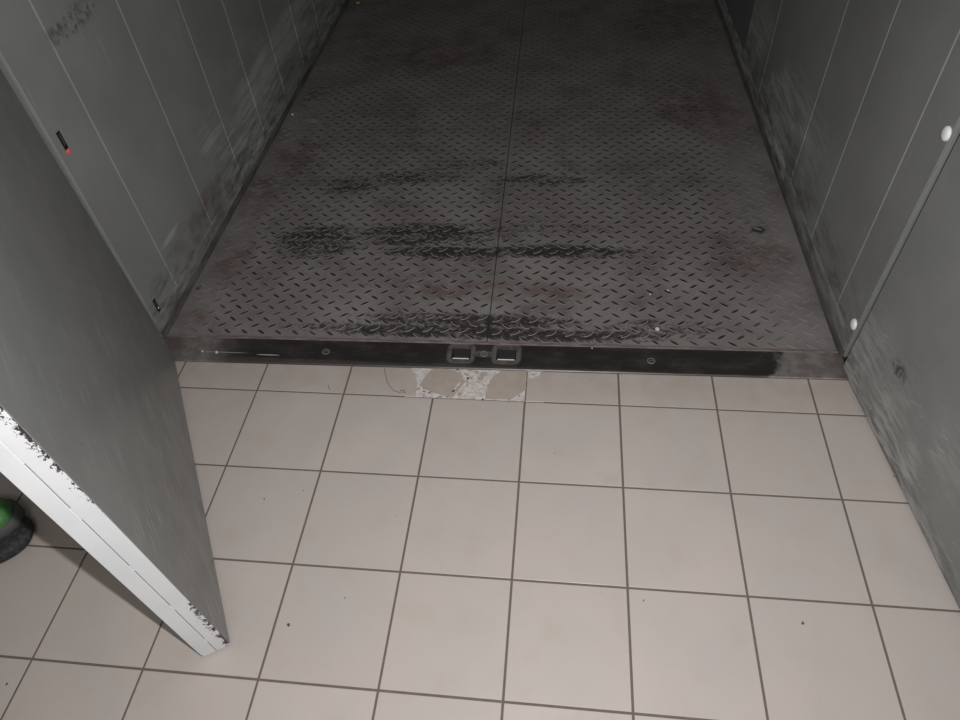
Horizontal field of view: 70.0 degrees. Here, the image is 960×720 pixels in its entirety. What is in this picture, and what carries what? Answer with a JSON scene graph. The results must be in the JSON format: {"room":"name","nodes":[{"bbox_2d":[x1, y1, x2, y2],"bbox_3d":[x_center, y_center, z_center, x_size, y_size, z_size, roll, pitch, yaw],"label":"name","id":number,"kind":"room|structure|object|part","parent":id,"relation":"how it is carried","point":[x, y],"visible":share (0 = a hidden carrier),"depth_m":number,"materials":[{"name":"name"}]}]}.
{"room":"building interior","nodes":[
{"label":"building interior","id":0,"kind":"room"},
{"bbox_2d":[0,0,349,336],"bbox_3d":[-1.067,-2.292,2.985,0.067,2.270,3.937,2,48,6],"label":"wall","id":1,"kind":"structure","parent":0,"point":[166,112],"depth_m":2.48,"materials":[{"name":"metal"}]},
{"bbox_2d":[56,131,70,152],"bbox_3d":[-1.196,-0.625,1.968,0.007,0.067,0.017,2,48,6],"label":"photocell","id":2,"kind":"object","parent":1,"relation":"attached to","point":[58,133],"visible":1,"depth_m":1.97,"materials":[{"name":"black plastic"}]},
{"bbox_2d":[0,55,162,336],"bbox_3d":[-1.239,-0.837,1.667,0.034,2.246,0.005,2,48,6],"label":"trim","id":3,"kind":"structure","parent":1,"relation":"attached to","point":[3,67],"depth_m":1.93,"materials":[{"name":"paint"}]},
{"bbox_3d":[-1.228,-0.928,1.715,0.023,2.195,0.196,2,48,6],"label":"wall panel","id":4,"kind":"part","parent":1,"relation":"part of","materials":[{"name":"grey metal"}]},
{"bbox_2d":[0,69,229,656],"bbox_3d":[-0.961,-0.338,1.277,0.101,2.108,1.106,-20,50,-14],"label":"door","id":5,"kind":"structure","parent":1,"relation":"in","point":[94,431],"depth_m":1.47,"materials":[{"name":"paint"}]},
{"bbox_3d":[-1.202,-1.142,1.906,0.023,2.195,0.379,2,48,6],"label":"wall panel","id":6,"kind":"part","parent":1,"relation":"part of","materials":[{"name":"grey metal"}]},
{"bbox_2d":[152,298,160,311],"bbox_3d":[-1.157,-0.196,2.453,0.005,0.054,0.017,2,48,6],"label":"photocell","id":7,"kind":"object","parent":1,"relation":"attached to","point":[154,300],"visible":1,"depth_m":2.45,"materials":[{"name":"black plastic"}]},
{"bbox_3d":[-1.169,-1.422,2.156,0.023,2.195,0.371,2,48,6],"label":"wall panel","id":8,"kind":"part","parent":1,"relation":"part of","materials":[{"name":"grey metal"}]},
{"bbox_3d":[-1.136,-1.692,2.397,0.023,2.195,0.354,2,48,6],"label":"wall panel","id":9,"kind":"part","parent":1,"relation":"part of","materials":[{"name":"grey metal"}]},
{"bbox_3d":[-0.996,-1.562,3.755,0.072,0.046,3.887,2,48,6],"label":"wall panel","id":10,"kind":"part","parent":1,"relation":"part of","materials":[{"name":"grey metal"}]},
{"bbox_3d":[-1.104,-1.962,2.639,0.023,2.195,0.373,2,48,6],"label":"wall panel","id":11,"kind":"part","parent":1,"relation":"part of","materials":[{"name":"grey metal"}]},
{"bbox_3d":[-1.071,-2.237,2.884,0.023,2.195,0.364,2,48,6],"label":"wall panel","id":12,"kind":"part","parent":1,"relation":"part of","materials":[{"name":"grey metal"}]},
{"bbox_3d":[-1.039,-2.510,3.128,0.023,2.195,0.369,2,48,6],"label":"wall panel","id":13,"kind":"part","parent":1,"relation":"part of","materials":[{"name":"grey metal"}]},
{"bbox_3d":[-1.006,-2.783,3.372,0.023,2.195,0.364,2,48,6],"label":"wall panel","id":14,"kind":"part","parent":1,"relation":"part of","materials":[{"name":"grey metal"}]},
{"bbox_3d":[-0.974,-3.055,3.616,0.023,2.195,0.369,2,48,6],"label":"wall panel","id":15,"kind":"part","parent":1,"relation":"part of","materials":[{"name":"grey metal"}]},
{"bbox_2d":[0,361,959,719],"bbox_3d":[-0.041,1.539,0.988,6.000,0.061,4.066,2,48,6],"label":"floor","id":16,"kind":"structure","parent":0,"point":[575,545],"depth_m":1.83,"materials":[{"name":"tile"}]},
{"bbox_2d":[0,497,33,563],"bbox_3d":[-1.472,0.365,1.795,0.363,0.477,0.238,2,48,6],"label":"shoe","id":17,"kind":"object","parent":16,"relation":"on","point":[16,529],"visible":1,"depth_m":1.93,"materials":[{"name":"black rubber"}]},
{"bbox_2d":[420,369,464,396],"bbox_3d":[-0.119,0.070,2.281,0.132,0.002,0.114,19,52,20],"label":"fragment","id":18,"kind":"object","parent":16,"relation":"on","point":[439,381],"depth_m":2.28,"materials":[{"name":"tile"}]},
{"bbox_2d":[485,370,526,398],"bbox_3d":[0.086,0.082,2.254,0.128,0.002,0.125,2,48,6],"label":"fragment","id":19,"kind":"object","parent":16,"relation":"on","point":[505,384],"depth_m":2.25,"materials":[{"name":"tile"}]},
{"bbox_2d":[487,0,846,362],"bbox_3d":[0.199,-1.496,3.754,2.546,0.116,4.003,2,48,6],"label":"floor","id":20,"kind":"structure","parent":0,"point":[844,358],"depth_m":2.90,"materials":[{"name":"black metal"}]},
{"bbox_2d":[168,0,524,340],"bbox_3d":[-0.389,-1.516,3.736,1.218,0.007,3.887,2,48,6],"label":"floor plate","id":21,"kind":"object","parent":20,"relation":"on","point":[379,217],"visible":1,"depth_m":3.04,"materials":[{"name":"grey metal"}]},
{"bbox_2d":[163,334,847,379],"bbox_3d":[0.015,0.002,2.365,2.356,0.062,0.124,2,48,6],"label":"door sill","id":22,"kind":"structure","parent":20,"relation":"attached to","point":[439,354],"depth_m":2.33,"materials":[{"name":"metal"}]},
{"bbox_2d":[452,348,470,358],"bbox_3d":[-0.063,-0.006,2.383,0.073,0.054,0.069,2,48,6],"label":"socket","id":23,"kind":"object","parent":22,"relation":"attached to","point":[457,353],"depth_m":2.41,"materials":[{"name":"metal"}]},
{"bbox_2d":[496,349,515,359],"bbox_3d":[0.092,-0.002,2.367,0.074,0.054,0.069,2,48,6],"label":"socket","id":24,"kind":"object","parent":22,"relation":"attached to","point":[501,354],"depth_m":2.39,"materials":[{"name":"metal"}]},
{"bbox_2d":[487,0,836,349],"bbox_3d":[0.776,-1.485,3.615,1.208,0.007,3.887,2,48,6],"label":"floor plate","id":25,"kind":"object","parent":20,"relation":"on","point":[639,165],"visible":1,"depth_m":2.90,"materials":[{"name":"grey metal"}]},
{"bbox_2d":[714,0,959,355],"bbox_3d":[1.321,-2.224,2.734,0.067,2.270,3.949,2,48,6],"label":"wall","id":26,"kind":"structure","parent":0,"point":[852,101],"depth_m":2.24,"materials":[{"name":"grey metal"}]},
{"bbox_3d":[1.404,-2.999,3.377,0.017,2.195,1.829,2,48,6],"label":"wall panel","id":27,"kind":"part","parent":26,"relation":"part of","materials":[{"name":"grey paint"}]},
{"bbox_3d":[1.300,-2.154,2.622,0.023,2.195,0.444,2,48,6],"label":"wall panel","id":28,"kind":"part","parent":26,"relation":"part of","materials":[{"name":"grey metal"}]},
{"bbox_3d":[1.370,-1.494,3.506,0.072,0.046,3.899,2,48,6],"label":"wall panel","id":29,"kind":"part","parent":26,"relation":"part of","materials":[{"name":"grey metal"}]},
{"bbox_3d":[1.248,-1.719,2.233,0.023,2.195,0.725,2,48,6],"label":"wall panel","id":30,"kind":"part","parent":26,"relation":"part of","materials":[{"name":"grey metal"}]},
{"bbox_3d":[1.200,-1.313,1.871,0.023,2.195,0.366,2,48,6],"label":"wall panel","id":31,"kind":"part","parent":26,"relation":"part of","materials":[{"name":"grey metal"}]},
{"bbox_2d":[850,318,856,329],"bbox_3d":[1.182,-0.114,2.171,0.010,0.037,0.037,2,48,6],"label":"reflector","id":32,"kind":"object","parent":26,"relation":"attached to","point":[853,323],"visible":1,"depth_m":2.16,"materials":[{"name":"white plastic"}]},
{"bbox_3d":[1.167,-1.041,1.627,0.023,2.195,0.365,2,48,6],"label":"wall panel","id":33,"kind":"part","parent":26,"relation":"part of","materials":[{"name":"grey metal"}]},
{"bbox_3d":[1.143,-0.844,1.451,0.023,2.195,0.165,2,48,6],"label":"wall panel","id":34,"kind":"part","parent":26,"relation":"part of","materials":[{"name":"grey metal"}]},
{"bbox_2d":[842,135,959,607],"bbox_3d":[1.145,-0.270,1.049,0.070,2.108,1.111,-3,48,2],"label":"door","id":35,"kind":"structure","parent":26,"relation":"in","point":[902,368],"depth_m":1.76,"materials":[{"name":"paint"}]},
{"bbox_2d":[843,121,959,356],"bbox_3d":[1.142,-0.763,1.412,0.034,2.246,0.006,2,48,6],"label":"trim","id":36,"kind":"structure","parent":26,"relation":"attached to","point":[956,133],"depth_m":1.87,"materials":[{"name":"paint"}]},
{"bbox_2d":[941,126,951,140],"bbox_3d":[1.143,-0.557,1.683,0.010,0.037,0.037,2,48,6],"label":"reflector","id":37,"kind":"object","parent":26,"relation":"attached to","point":[946,131],"visible":1,"depth_m":1.68,"materials":[{"name":"white plastic"}]}
]}

